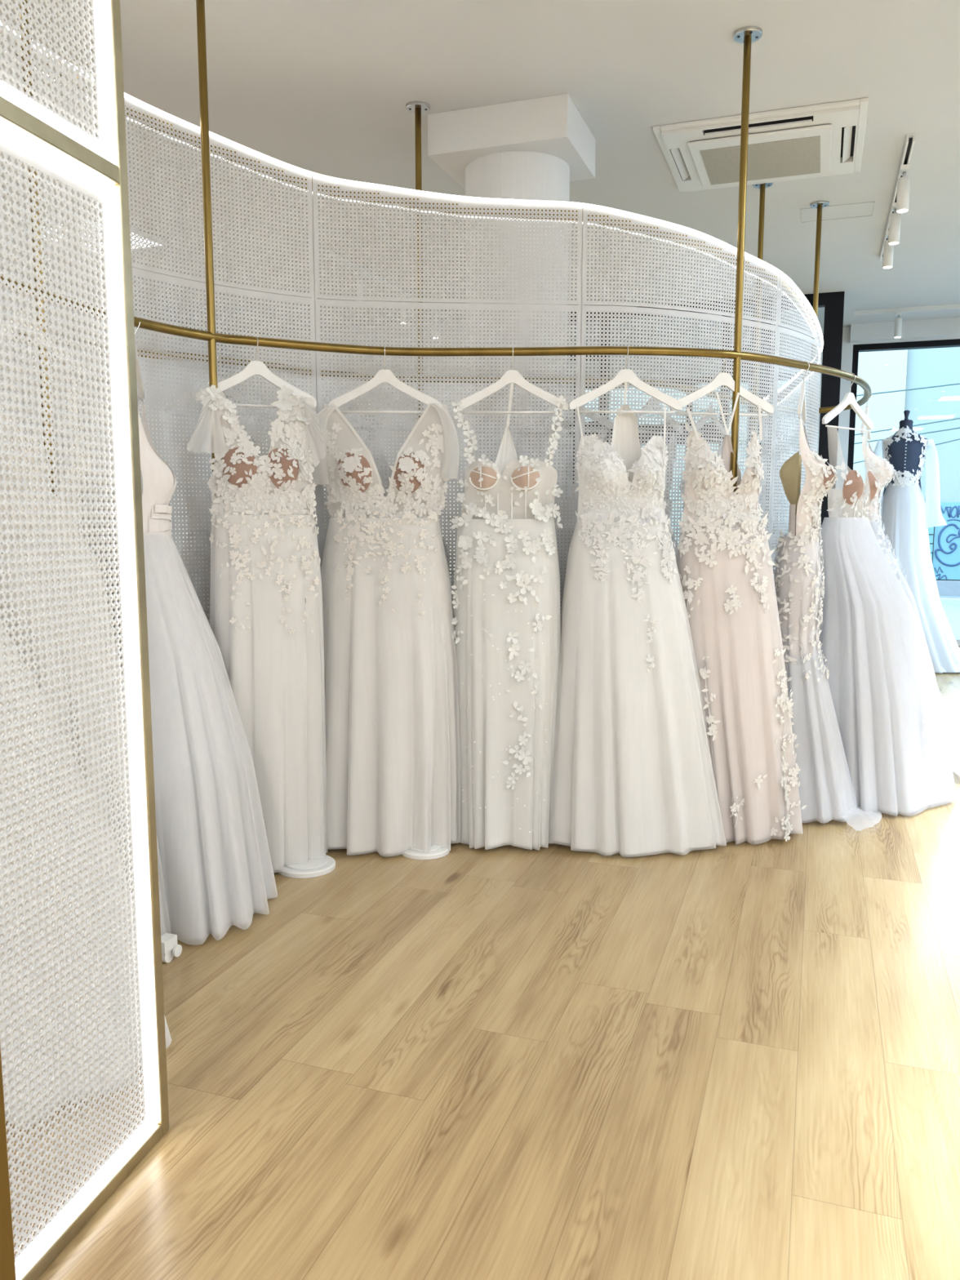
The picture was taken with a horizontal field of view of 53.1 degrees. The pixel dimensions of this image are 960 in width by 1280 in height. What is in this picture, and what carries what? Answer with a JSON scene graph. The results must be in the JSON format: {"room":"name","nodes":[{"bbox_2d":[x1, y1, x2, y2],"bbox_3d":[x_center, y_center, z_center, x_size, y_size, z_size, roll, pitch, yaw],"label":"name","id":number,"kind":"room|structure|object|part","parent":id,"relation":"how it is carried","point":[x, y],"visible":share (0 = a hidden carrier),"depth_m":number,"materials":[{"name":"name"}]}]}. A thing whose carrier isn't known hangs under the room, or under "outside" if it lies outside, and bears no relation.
{"room":"clothing store","nodes":[
{"label":"clothing store","id":0,"kind":"room"},
{"bbox_2d":[0,275,227,548],"bbox_3d":[-4.521,-0.966,5.441,0.200,3.190,13.800,3,8,19],"label":"wall","id":1,"kind":"structure","parent":0,"point":[140,314],"depth_m":9.31,"materials":[{"name":"white paint"}]},
{"bbox_2d":[226,319,466,613],"bbox_3d":[-0.949,-1.492,9.609,3.540,3.188,0.100,3,8,19],"label":"wall partition","id":2,"kind":"structure","parent":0,"point":[453,322],"depth_m":9.45,"materials":[{"name":"white paint"}]},
{"bbox_2d":[565,291,844,531],"bbox_3d":[1.878,-1.366,8.614,2.460,3.188,0.090,3,8,19],"label":"door","id":3,"kind":"structure","parent":2,"relation":"in","point":[833,303],"depth_m":8.13,"materials":[{"name":"black"}]},
{"bbox_2d":[0,0,959,343],"bbox_3d":[-0.499,-2.431,3.718,8.800,0.150,14.000,3,8,19],"label":"ceiling","id":4,"kind":"structure","parent":0,"point":[325,87],"depth_m":4.24,"materials":[{"name":"white paint"}]},
{"bbox_2d":[19,214,166,253],"bbox_3d":[-2.541,-2.671,6.338,0.640,0.030,0.640,3,8,19],"label":"recessed light","id":5,"kind":"object","parent":4,"relation":"in","point":[136,229],"visible":0.1,"depth_m":6.42,"materials":[{"name":"white plastic"}]},
{"bbox_2d":[47,222,157,251],"bbox_3d":[-2.541,-2.671,6.338,0.600,0.008,0.600,3,8,19],"label":"diffuser","id":6,"kind":"object","parent":5,"relation":"attached to","point":[136,229],"depth_m":6.42,"materials":[{"name":"white"}]},
{"bbox_2d":[0,0,871,498],"bbox_3d":[0.176,-0.803,4.158,5.231,3.188,1.496,-5,9,-36],"label":"rail","id":7,"kind":"object","parent":4,"relation":"hanging from","point":[747,35],"visible":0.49,"depth_m":3.78,"materials":[{"name":"gold metal"}]},
{"bbox_2d":[0,291,88,381],"bbox_3d":[-1.309,-0.897,2.749,0.045,0.259,0.450,3,8,25],"label":"hanger","id":8,"kind":"object","parent":7,"relation":"hanging from","point":[17,313],"visible":0.12,"depth_m":2.79,"materials":[{"name":"white plastic"}]},
{"bbox_2d":[0,383,171,935],"bbox_3d":[-1.218,0.092,2.831,0.457,1.723,0.564,3,8,25],"label":"gown","id":9,"kind":"object","parent":8,"relation":"hanging from","point":[164,915],"visible":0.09,"depth_m":2.77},
{"bbox_2d":[35,360,147,414],"bbox_3d":[-1.495,-1.018,3.708,0.045,0.259,0.450,6,10,41],"label":"hanger","id":10,"kind":"object","parent":7,"relation":"hanging from","point":[140,400],"visible":0.05,"depth_m":3.72,"materials":[{"name":"white plastic"}]},
{"bbox_2d":[54,418,124,669],"bbox_3d":[-1.559,-0.042,3.889,0.379,1.723,0.514,6,10,41],"label":"dress","id":11,"kind":"object","parent":10,"relation":"hanging from","point":[55,419],"visible":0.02,"depth_m":3.75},
{"bbox_2d":[133,315,144,400],"bbox_3d":[-1.161,-0.958,3.228,0.045,0.259,0.450,-2,7,-14],"label":"hanger","id":12,"kind":"object","parent":7,"relation":"hanging from","point":[139,377],"visible":0.46,"depth_m":3.32,"materials":[{"name":"white plastic"}]},
{"bbox_2d":[115,400,277,945],"bbox_3d":[-0.977,0.035,3.279,0.498,1.723,0.870,-2,8,-18],"label":"dress","id":13,"kind":"object","parent":12,"relation":"hanging from","point":[217,869],"visible":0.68,"depth_m":3.09,"materials":[{"name":"fabric"}]},
{"bbox_2d":[151,506,163,515],"bbox_3d":[-1.095,-0.437,3.310,0.049,0.038,0.238,-2,7,-14],"label":"drape","id":14,"kind":"object","parent":13,"relation":"hanging from","point":[156,511],"depth_m":3.20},
{"bbox_2d":[145,529,171,537],"bbox_3d":[-1.105,-0.369,3.316,0.072,0.043,0.237,-2,7,-14],"label":"drape","id":15,"kind":"object","parent":13,"relation":"hanging from","point":[148,533],"depth_m":3.22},
{"bbox_2d":[148,515,170,524],"bbox_3d":[-1.100,-0.410,3.312,0.059,0.035,0.238,-2,7,-14],"label":"drape","id":16,"kind":"object","parent":13,"relation":"hanging from","point":[152,519],"depth_m":3.22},
{"bbox_2d":[148,521,172,532],"bbox_3d":[-1.098,-0.392,3.315,0.065,0.037,0.238,-2,7,-14],"label":"drape","id":17,"kind":"object","parent":13,"relation":"hanging from","point":[153,526],"depth_m":3.23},
{"bbox_2d":[151,510,171,521],"bbox_3d":[-1.094,-0.424,3.312,0.054,0.043,0.237,-2,7,-14],"label":"drape","id":18,"kind":"object","parent":13,"relation":"hanging from","point":[156,515],"depth_m":3.22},
{"bbox_2d":[155,504,172,513],"bbox_3d":[-1.087,-0.453,3.310,0.044,0.034,0.238,-2,7,-14],"label":"drape","id":19,"kind":"object","parent":13,"relation":"hanging from","point":[159,508],"depth_m":3.22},
{"bbox_2d":[164,355,270,421],"bbox_3d":[-1.092,-1.056,4.005,0.450,0.259,0.045,-5,9,-34],"label":"hanger","id":20,"kind":"object","parent":7,"relation":"hanging from","point":[219,379],"visible":0.15,"depth_m":4.02,"materials":[{"name":"white plastic"}]},
{"bbox_2d":[173,416,262,623],"bbox_3d":[-1.139,-0.081,4.199,0.499,1.723,0.372,-5,9,-34],"label":"dress","id":21,"kind":"object","parent":20,"relation":"hanging from","point":[175,417],"visible":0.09,"depth_m":3.99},
{"bbox_3d":[-1.081,-0.533,4.055,0.311,0.140,0.032,-5,9,-34],"label":"panel","id":22,"kind":"part","parent":21,"relation":"part of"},
{"bbox_2d":[195,336,316,409],"bbox_3d":[-0.835,-1.004,3.595,0.450,0.259,0.045,-3,8,-24],"label":"hanger","id":23,"kind":"object","parent":7,"relation":"hanging from","point":[254,367],"visible":0.8,"depth_m":3.59,"materials":[{"name":"white wood"}]},
{"bbox_2d":[186,384,328,871],"bbox_3d":[-0.825,-0.048,3.629,0.425,1.800,0.465,5,9,35],"label":"floral dress","id":24,"kind":"object","parent":23,"relation":"hanging from","point":[266,614],"visible":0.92,"depth_m":3.53,"materials":[{"name":"white fabric"}]},
{"bbox_2d":[221,447,257,488],"bbox_3d":[-0.873,-0.621,3.482,0.129,0.156,0.043,-2,7,-13],"label":"cup","id":25,"kind":"object","parent":24,"relation":"on","point":[238,464],"depth_m":3.48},
{"bbox_2d":[266,447,298,488],"bbox_3d":[-0.725,-0.632,3.544,0.124,0.156,0.048,-3,8,-24],"label":"cup","id":26,"kind":"object","parent":24,"relation":"on","point":[282,463],"depth_m":3.53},
{"bbox_2d":[311,371,382,430],"bbox_3d":[-0.646,-1.109,4.427,0.450,0.259,0.045,-5,9,-37],"label":"hanger","id":27,"kind":"object","parent":7,"relation":"hanging from","point":[334,395],"visible":0.15,"depth_m":4.47,"materials":[{"name":"white plastic"}]},
{"bbox_2d":[307,426,374,540],"bbox_3d":[-0.691,-0.134,4.618,0.492,1.723,0.363,-5,9,-37],"label":"dress","id":28,"kind":"object","parent":27,"relation":"hanging from","point":[373,435],"visible":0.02,"depth_m":4.53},
{"bbox_3d":[-0.634,-0.587,4.477,0.324,0.140,0.032,-5,9,-37],"label":"panel","id":29,"kind":"part","parent":28,"relation":"part of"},
{"bbox_2d":[328,346,441,413],"bbox_3d":[-0.376,-1.030,3.803,0.450,0.259,0.045,0,7,-2],"label":"hanger","id":30,"kind":"object","parent":7,"relation":"hanging from","point":[384,375],"visible":1,"depth_m":3.80,"materials":[{"name":"white wood"}]},
{"bbox_2d":[310,403,460,857],"bbox_3d":[-0.382,-0.056,3.847,0.654,1.761,0.430,0,7,1],"label":"dress","id":31,"kind":"object","parent":30,"relation":"hanging from","point":[391,677],"visible":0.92,"depth_m":3.77,"materials":[{"name":"white fabric"}]},
{"bbox_2d":[337,452,371,492],"bbox_3d":[-0.495,-0.653,3.759,0.135,0.164,0.041,1,7,10],"label":"cup","id":32,"kind":"object","parent":31,"relation":"on","point":[360,480],"depth_m":3.76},
{"bbox_2d":[393,452,426,494],"bbox_3d":[-0.273,-0.654,3.763,0.135,0.164,0.041,-1,7,-12],"label":"cup","id":33,"kind":"object","parent":31,"relation":"on","point":[415,482],"depth_m":3.76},
{"bbox_2d":[360,376,453,430],"bbox_3d":[-0.340,-1.125,4.553,0.450,0.259,0.045,-1,7,-5],"label":"hanger","id":34,"kind":"object","parent":7,"relation":"hanging from","point":[407,397],"visible":0.16,"depth_m":4.54,"materials":[{"name":"white plastic"}]},
{"bbox_2d":[373,433,448,559],"bbox_3d":[-0.347,-0.152,4.760,0.503,1.723,0.369,-1,7,-5],"label":"dress","id":35,"kind":"object","parent":34,"relation":"hanging from","point":[377,439],"visible":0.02,"depth_m":4.63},
{"bbox_3d":[0.164,-1.181,4.116,5.218,0.032,1.479,-5,9,-36],"label":"hanging rail","id":36,"kind":"part","parent":7,"relation":"part of","materials":[{"name":"gold metal"}]},
{"bbox_2d":[455,346,568,413],"bbox_3d":[0.128,-1.032,3.817,0.450,0.259,0.045,0,7,1],"label":"hanger","id":37,"kind":"object","parent":7,"relation":"hanging from","point":[512,375],"visible":0.98,"depth_m":3.82,"materials":[{"name":"white plastic"}]},
{"bbox_2d":[450,382,565,850],"bbox_3d":[0.110,-0.084,3.874,0.457,1.876,0.374,0,7,-2],"label":"dress","id":38,"kind":"object","parent":37,"relation":"hanging from","point":[507,634],"visible":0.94,"depth_m":3.79,"materials":[{"name":"white fabric"}]},
{"bbox_2d":[469,466,497,491],"bbox_3d":[0.007,-0.635,3.784,0.118,0.096,0.041,2,8,19],"label":"cup","id":39,"kind":"object","parent":38,"relation":"on","point":[482,478],"depth_m":3.78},
{"bbox_3d":[0.108,-0.756,3.865,0.152,0.200,0.017,0,7,1],"label":"halter panel","id":40,"kind":"part","parent":38,"relation":"part of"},
{"bbox_2d":[511,466,539,490],"bbox_3d":[0.183,-0.633,3.768,0.113,0.096,0.039,-1,7,-6],"label":"cup","id":41,"kind":"object","parent":38,"relation":"on","point":[523,477],"depth_m":3.77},
{"bbox_2d":[520,378,613,431],"bbox_3d":[0.418,-1.130,4.588,0.450,0.259,0.045,0,7,-3],"label":"hanger","id":42,"kind":"object","parent":7,"relation":"hanging from","point":[566,398],"visible":0.2,"depth_m":4.59,"materials":[{"name":"white plastic"}]},
{"bbox_2d":[528,431,606,620],"bbox_3d":[0.413,-0.157,4.798,0.495,1.723,0.365,0,7,0],"label":"dress","id":43,"kind":"object","parent":42,"relation":"hanging from","point":[529,433],"visible":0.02,"depth_m":4.61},
{"bbox_3d":[0.419,-0.606,4.634,0.329,0.140,0.032,0,7,-3],"label":"panel","id":44,"kind":"part","parent":43,"relation":"part of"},
{"bbox_2d":[568,345,682,413],"bbox_3d":[0.577,-1.030,3.795,0.450,0.259,0.045,0,7,-2],"label":"hanger","id":45,"kind":"object","parent":7,"relation":"hanging from","point":[628,375],"visible":1,"depth_m":3.79,"materials":[{"name":"white plastic"}]},
{"bbox_2d":[549,382,726,857],"bbox_3d":[0.662,-0.097,3.844,0.792,1.843,0.454,0,7,-2],"label":"dress","id":46,"kind":"object","parent":45,"relation":"hanging from","point":[633,773],"visible":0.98,"depth_m":3.77,"materials":[{"name":"white fabric"}]},
{"bbox_3d":[0.581,-0.775,3.850,0.176,0.328,0.037,0,7,-2],"label":"halter panel","id":47,"kind":"part","parent":46,"relation":"part of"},
{"bbox_2d":[635,398,682,435],"bbox_3d":[0.844,-1.143,4.689,0.450,0.259,0.045,-6,9,-39],"label":"hanger","id":48,"kind":"object","parent":7,"relation":"hanging from","point":[653,400],"visible":0.16,"depth_m":4.70,"materials":[{"name":"white plastic"}]},
{"bbox_2d":[663,435,676,556],"bbox_3d":[0.787,-0.167,4.878,0.505,1.723,0.367,-6,9,-39],"label":"dress","id":49,"kind":"object","parent":48,"relation":"hanging from","point":[674,442],"visible":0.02,"depth_m":4.83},
{"bbox_2d":[691,391,726,441],"bbox_3d":[1.223,-1.194,5.100,0.045,0.259,0.450,6,9,39],"label":"hanger","id":50,"kind":"object","parent":7,"relation":"hanging from","point":[704,418],"visible":0.18,"depth_m":5.09,"materials":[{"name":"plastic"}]},
{"bbox_2d":[677,441,723,546],"bbox_3d":[1.156,-0.218,5.282,0.383,1.723,0.510,6,9,39],"label":"dress","id":51,"kind":"object","parent":50,"relation":"hanging from","point":[682,483],"visible":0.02,"depth_m":5.13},
{"bbox_2d":[669,349,773,416],"bbox_3d":[0.983,-1.041,3.884,0.450,0.259,0.045,-1,7,-11],"label":"hanger","id":52,"kind":"object","parent":7,"relation":"hanging from","point":[724,379],"visible":0.83,"depth_m":3.88,"materials":[{"name":"white plastic"}]},
{"bbox_2d":[676,391,807,844],"bbox_3d":[1.084,-0.096,3.948,0.583,1.814,0.377,-1,7,-11],"label":"dress","id":53,"kind":"object","parent":52,"relation":"hanging from","point":[724,562],"visible":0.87,"depth_m":3.86,"materials":[{"name":"fabric"}]},
{"bbox_3d":[1.022,-0.708,3.938,0.092,0.259,0.032,-1,7,-11],"label":"halter panel","id":54,"kind":"part","parent":53,"relation":"part of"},
{"bbox_2d":[797,360,809,426],"bbox_3d":[1.400,-1.076,4.163,0.045,0.259,0.450,3,8,21],"label":"hanger","id":55,"kind":"object","parent":7,"relation":"hanging from","point":[802,403],"visible":0.91,"depth_m":4.13,"materials":[{"name":"white plastic"}]},
{"bbox_2d":[773,418,881,831],"bbox_3d":[1.526,-0.083,4.215,0.523,1.723,0.490,3,8,21],"label":"dress","id":56,"kind":"object","parent":55,"relation":"hanging from","point":[826,786],"visible":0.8,"depth_m":4.17,"materials":[{"name":"fabric"}]},
{"bbox_3d":[1.382,-0.526,4.240,0.032,0.140,0.282,3,8,21],"label":"panel","id":57,"kind":"part","parent":56,"relation":"part of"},
{"bbox_2d":[823,466,835,489],"bbox_3d":[1.486,-0.690,4.082,0.086,0.100,0.029,-6,10,-42],"label":"cup","id":58,"kind":"object","parent":56,"relation":"on","point":[828,473],"depth_m":4.07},
{"bbox_2d":[822,373,873,431],"bbox_3d":[1.732,-1.119,4.502,0.450,0.259,0.045,-6,9,-40],"label":"hanger","id":59,"kind":"object","parent":7,"relation":"hanging from","point":[849,398],"visible":0.89,"depth_m":4.49,"materials":[{"name":"white plastic"}]},
{"bbox_2d":[817,426,956,816],"bbox_3d":[1.898,-0.122,4.524,0.843,1.723,0.636,-6,9,-40],"label":"gown","id":60,"kind":"object","parent":59,"relation":"hanging from","point":[886,694],"visible":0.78,"depth_m":4.36,"materials":[{"name":"fabric"}]},
{"bbox_3d":[1.720,-0.650,4.577,0.310,0.140,0.032,-6,9,-40],"label":"panel","id":61,"kind":"part","parent":60,"relation":"part of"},
{"bbox_2d":[842,470,863,504],"bbox_3d":[1.729,-0.704,4.428,0.117,0.160,0.041,-4,8,-26],"label":"cup","id":62,"kind":"object","parent":60,"relation":"on","point":[853,486],"depth_m":4.42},
{"bbox_2d":[867,471,877,503],"bbox_3d":[1.857,-0.718,4.537,0.041,0.160,0.117,5,9,35],"label":"cup","id":63,"kind":"object","parent":60,"relation":"on","point":[873,486],"depth_m":4.51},
{"bbox_2d":[860,390,872,441],"bbox_3d":[2.029,-1.187,5.039,0.045,0.259,0.450,4,8,26],"label":"hanger","id":64,"kind":"object","parent":7,"relation":"hanging from","point":[866,411],"visible":0.58,"depth_m":5.02,"materials":[{"name":"white plastic"}]},
{"bbox_2d":[861,435,959,776],"bbox_3d":[2.275,-0.188,5.046,0.785,1.723,0.700,4,8,26],"label":"gown","id":65,"kind":"object","parent":64,"relation":"hanging from","point":[883,470],"visible":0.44,"depth_m":4.98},
{"bbox_2d":[652,97,868,191],"bbox_3d":[1.440,-2.478,4.898,0.965,0.052,0.940,3,8,19],"label":"air conditioner","id":66,"kind":"object","parent":4,"relation":"attached to","point":[828,139],"visible":1,"depth_m":4.74,"materials":[{"name":"white plastic"}]},
{"bbox_2d":[687,124,832,186],"bbox_3d":[1.438,-2.462,4.901,0.670,0.014,0.630,3,8,19],"label":"grille","id":67,"kind":"object","parent":66,"relation":"attached to","point":[804,148],"depth_m":4.83,"materials":[{"name":"white plastic"}]},
{"bbox_2d":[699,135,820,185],"bbox_3d":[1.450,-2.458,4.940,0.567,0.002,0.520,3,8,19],"label":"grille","id":68,"kind":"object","parent":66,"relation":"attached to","point":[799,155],"depth_m":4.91,"materials":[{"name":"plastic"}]},
{"bbox_2d":[800,201,875,222],"bbox_3d":[2.197,-2.631,5.910,0.420,0.003,0.284,3,8,19],"label":"trim","id":69,"kind":"structure","parent":4,"relation":"attached to","point":[868,202],"depth_m":5.92,"materials":[{"name":"grey"}]},
{"bbox_2d":[880,133,915,261],"bbox_3d":[2.504,-2.602,5.808,0.038,0.034,2.350,3,8,19],"label":"track","id":70,"kind":"object","parent":4,"relation":"attached to","point":[910,138],"visible":0.59,"depth_m":4.97,"materials":[{"name":"white metal"}]},
{"bbox_2d":[882,230,893,268],"bbox_3d":[2.646,-2.526,6.222,0.062,0.219,0.100,3,8,19],"label":"track spotlight","id":71,"kind":"object","parent":70,"relation":"hanging from","point":[888,250],"visible":0.74,"depth_m":6.20,"materials":[{"name":"white metal"}]},
{"bbox_2d":[888,202,901,244],"bbox_3d":[2.453,-2.458,5.679,0.062,0.219,0.100,3,8,19],"label":"track spotlight","id":72,"kind":"object","parent":70,"relation":"hanging from","point":[895,218],"visible":0.94,"depth_m":5.66,"materials":[{"name":"white metal"}]},
{"bbox_2d":[896,164,910,213],"bbox_3d":[2.240,-2.382,5.080,0.062,0.219,0.100,3,8,19],"label":"track spotlight","id":73,"kind":"object","parent":70,"relation":"hanging from","point":[904,182],"visible":1,"depth_m":5.06,"materials":[{"name":"white metal"}]},
{"bbox_2d":[853,303,959,315],"bbox_3d":[4.391,-2.928,8.383,2.100,0.034,0.038,3,8,20],"label":"track","id":74,"kind":"object","parent":4,"relation":"attached to","point":[954,305],"visible":1,"depth_m":8.57,"materials":[{"name":"white metal"}]},
{"bbox_2d":[893,311,902,337],"bbox_3d":[3.758,-2.831,8.630,0.062,0.219,0.100,3,8,19],"label":"track spotlight","id":75,"kind":"object","parent":74,"relation":"hanging from","point":[898,322],"visible":1,"depth_m":8.61,"materials":[{"name":"white metal"}]},
{"bbox_3d":[-0.672,-2.866,7.894,0.038,0.034,2.400,3,8,19],"label":"track","id":76,"kind":"object","parent":4,"relation":"attached to","visible":0},
{"bbox_2d":[354,271,365,301],"bbox_3d":[-0.905,-2.657,7.255,0.062,0.219,0.100,3,8,19],"label":"track spotlight","id":77,"kind":"object","parent":76,"relation":"hanging from","point":[359,274],"visible":0.1,"depth_m":7.23,"materials":[{"name":"white metal"}]},
{"bbox_2d":[398,295,407,324],"bbox_3d":[-0.639,-2.752,8.003,0.062,0.219,0.100,3,8,19],"label":"track spotlight","id":78,"kind":"object","parent":76,"relation":"hanging from","point":[402,309],"visible":0.22,"depth_m":7.99,"materials":[{"name":"white metal"}]},
{"bbox_2d":[430,311,439,338],"bbox_3d":[-0.406,-2.834,8.658,0.062,0.219,0.100,3,8,19],"label":"track spotlight","id":79,"kind":"object","parent":76,"relation":"hanging from","point":[437,314],"visible":0.27,"depth_m":8.64,"materials":[{"name":"white metal"}]},
{"bbox_2d":[5,671,959,1279],"bbox_3d":[-0.466,0.841,4.227,8.400,0.150,13.800,3,8,19],"label":"floor","id":80,"kind":"structure","parent":0,"point":[731,1061],"depth_m":2.30,"materials":[{"name":"brown wood"}]},
{"bbox_2d":[0,0,168,1279],"bbox_3d":[-0.727,-0.480,1.606,0.090,3.187,0.586,2,7,13],"label":"screen","id":81,"kind":"object","parent":80,"relation":"on","point":[31,133],"visible":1,"depth_m":1.74,"materials":[{"name":"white metal"}]},
{"bbox_3d":[-0.789,-0.446,1.342,0.093,3.187,0.049,3,8,19],"label":"post","id":82,"kind":"part","parent":81,"relation":"part of","materials":[{"name":"gold metal"}]},
{"bbox_3d":[-0.758,-1.445,1.485,0.054,1.119,0.478,3,8,19],"label":"perforated panel","id":83,"kind":"part","parent":81,"relation":"part of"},
{"bbox_3d":[-0.693,-0.515,1.882,0.032,3.187,0.030,3,8,19],"label":"post","id":84,"kind":"part","parent":81,"relation":"part of","materials":[{"name":"gold metal"}]},
{"bbox_2d":[160,933,182,962],"bbox_3d":[-0.936,0.928,2.881,0.050,0.074,0.068,3,8,19],"label":"caster foot","id":85,"kind":"object","parent":80,"relation":"on","point":[170,948],"visible":0.88,"depth_m":2.87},
{"bbox_2d":[0,20,823,666],"bbox_3d":[-0.057,-0.626,4.001,4.578,2.878,0.756,-5,9,-34],"label":"screen","id":86,"kind":"object","parent":80,"relation":"on","point":[180,131],"visible":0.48,"depth_m":3.97,"materials":[{"name":"white"}]},
{"bbox_3d":[-1.559,-1.575,2.748,0.023,0.655,0.975,3,8,23],"label":"perforated panel","id":87,"kind":"part","parent":86,"relation":"part of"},
{"bbox_3d":[-1.559,-0.158,2.928,0.023,2.195,0.975,3,8,23],"label":"perforated panel","id":88,"kind":"part","parent":86,"relation":"part of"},
{"bbox_3d":[-1.042,-1.643,3.557,0.961,0.589,0.076,-7,10,-44],"label":"perforated panel","id":89,"kind":"part","parent":86,"relation":"part of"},
{"bbox_3d":[-1.042,-0.260,3.732,0.961,2.195,0.076,-7,10,-44],"label":"perforated panel","id":90,"kind":"part","parent":86,"relation":"part of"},
{"bbox_3d":[-0.124,-1.633,3.947,1.101,0.471,0.026,-1,7,-6],"label":"perforated panel","id":91,"kind":"part","parent":86,"relation":"part of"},
{"bbox_3d":[-0.124,-0.308,4.114,1.101,2.195,0.026,-1,7,-6],"label":"perforated panel","id":92,"kind":"part","parent":86,"relation":"part of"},
{"bbox_3d":[0.923,-0.337,4.344,1.053,2.195,0.085,-3,8,-24],"label":"perforated panel","id":93,"kind":"part","parent":86,"relation":"part of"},
{"bbox_3d":[0.923,-1.623,4.181,1.053,0.392,0.085,-3,8,-24],"label":"perforated panel","id":94,"kind":"part","parent":86,"relation":"part of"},
{"bbox_3d":[1.575,-0.420,4.999,0.292,2.194,0.882,3,8,19],"label":"perforated panel","id":95,"kind":"part","parent":86,"relation":"part of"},
{"bbox_3d":[1.565,-1.601,4.653,0.021,0.231,0.546,6,9,38],"label":"perforated panel","id":96,"kind":"part","parent":86,"relation":"part of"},
{"bbox_2d":[427,93,595,498],"bbox_3d":[0.170,-0.889,4.843,0.672,3.189,0.585,3,8,19],"label":"column","id":97,"kind":"structure","parent":80,"relation":"on","point":[531,148],"depth_m":4.48,"materials":[{"name":"white paint"}]},
{"bbox_2d":[882,409,927,495],"bbox_3d":[3.718,-0.883,8.507,0.368,2.254,0.360,3,8,19],"label":"mannequin","id":98,"kind":"object","parent":80,"relation":"on","point":[906,422],"visible":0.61,"depth_m":8.35},
{"bbox_3d":[3.718,-1.958,8.371,0.052,0.087,0.052,3,8,19],"label":"neck knob","id":99,"kind":"part","parent":98,"relation":"part of","materials":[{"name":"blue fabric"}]},
{"bbox_2d":[873,426,959,673],"bbox_3d":[4.064,-0.800,8.342,1.430,2.109,0.632,3,8,19],"label":"gown","id":100,"kind":"object","parent":98,"relation":"attached to","point":[905,516],"visible":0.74,"depth_m":8.32,"materials":[{"name":"fabric"}]},
{"bbox_2d":[567,326,959,498],"bbox_3d":[1.797,-1.591,10.383,8.400,3.190,0.200,3,8,19],"label":"window frame","id":101,"kind":"structure","parent":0,"point":[847,347],"depth_m":9.60,"materials":[{"name":"white paint"}]},
{"bbox_2d":[573,372,809,484],"bbox_3d":[2.212,-1.369,10.263,2.480,2.780,0.120,3,8,19],"label":"window","id":102,"kind":"structure","parent":101,"relation":"in","point":[679,379],"depth_m":10.08,"materials":[{"name":"black"}]},
{"bbox_2d":[847,338,959,472],"bbox_3d":[4.683,-1.379,9.383,2.080,3.020,0.120,3,8,19],"label":"window","id":103,"kind":"structure","parent":101,"relation":"in","point":[942,343],"depth_m":9.44,"materials":[{"name":"black"}]},
{"bbox_2d":[849,317,959,342],"bbox_3d":[4.662,-2.948,9.021,2.210,0.155,0.120,3,8,19],"label":"trim","id":104,"kind":"structure","parent":101,"relation":"attached to","point":[940,327],"depth_m":9.17,"materials":[{"name":"white paint"}]},
{"bbox_2d":[939,595,959,639],"bbox_3d":[11.748,-2.700,33.211,60.000,0.100,49.400,3,8,19],"label":"ground","id":105,"kind":"structure","parent":0,"point":[952,612],"depth_m":14.31,"materials":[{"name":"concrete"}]},
{"bbox_2d":[583,349,907,542],"bbox_3d":[1.705,-4.345,23.429,15.380,5.620,6.000,3,8,19],"label":"wall","id":106,"kind":"structure","parent":105,"relation":"on","point":[883,371],"depth_m":18.14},
{"bbox_2d":[904,346,959,605],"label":"window","id":107,"kind":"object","parent":105,"relation":"on","point":[926,367],"visible":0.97,"depth_m":17.95,"materials":[{"name":"glass"}]},
{"bbox_3d":[1.750,-1.277,5.753,0.045,0.259,0.450,7,10,42],"label":"hanger","id":108,"kind":"object","parent":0,"visible":0},
{"bbox_2d":[758,452,784,568],"bbox_3d":[1.687,-0.300,5.930,0.503,1.723,0.369,-6,10,-41],"label":"dress","id":109,"kind":"object","parent":108,"relation":"hanging from","point":[781,452],"visible":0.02,"depth_m":5.86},
{"label":"outside","id":110,"kind":"structure","parent":0,"visible":0},
{"bbox_2d":[643,382,959,416],"bbox_3d":[6.310,-3.403,12.289,8.501,0.788,0.018,3,8,19],"label":"overhead cable","id":111,"kind":"object","parent":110,"point":[957,383],"visible":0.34,"depth_m":12.57,"materials":[{"name":"grey plastic"}]},
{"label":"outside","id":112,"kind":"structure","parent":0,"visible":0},
{"bbox_2d":[744,417,959,450],"bbox_3d":[6.410,-3.032,12.621,8.502,1.276,0.018,3,8,19],"label":"overhead cable","id":113,"kind":"object","parent":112,"point":[955,418],"visible":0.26,"depth_m":12.83,"materials":[{"name":"grey plastic"}]},
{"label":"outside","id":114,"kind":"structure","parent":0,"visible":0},
{"bbox_2d":[682,426,959,466],"bbox_3d":[6.510,-2.963,12.915,8.502,1.230,0.018,3,8,19],"label":"overhead cable","id":115,"kind":"object","parent":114,"point":[959,427],"visible":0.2,"depth_m":13.08,"materials":[{"name":"grey plastic"}]},
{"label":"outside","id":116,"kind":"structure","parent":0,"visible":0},
{"bbox_2d":[677,438,959,500],"bbox_3d":[6.609,-2.866,13.213,8.504,1.993,0.018,3,8,19],"label":"overhead cable","id":117,"kind":"object","parent":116,"point":[958,438],"visible":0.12,"depth_m":13.32,"materials":[{"name":"grey plastic"}]},
{"bbox_3d":[-1.408,-0.828,2.200,0.045,0.259,0.450,4,8,31],"label":"hanger","id":118,"kind":"object","parent":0,"visible":0},
{"bbox_2d":[0,622,171,1129],"bbox_3d":[-1.143,0.161,2.284,0.731,1.723,0.653,4,8,31],"label":"gown","id":119,"kind":"object","parent":118,"relation":"hanging from","point":[168,1039],"visible":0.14,"depth_m":2.19,"materials":[{"name":"white fabric"}]}
]}

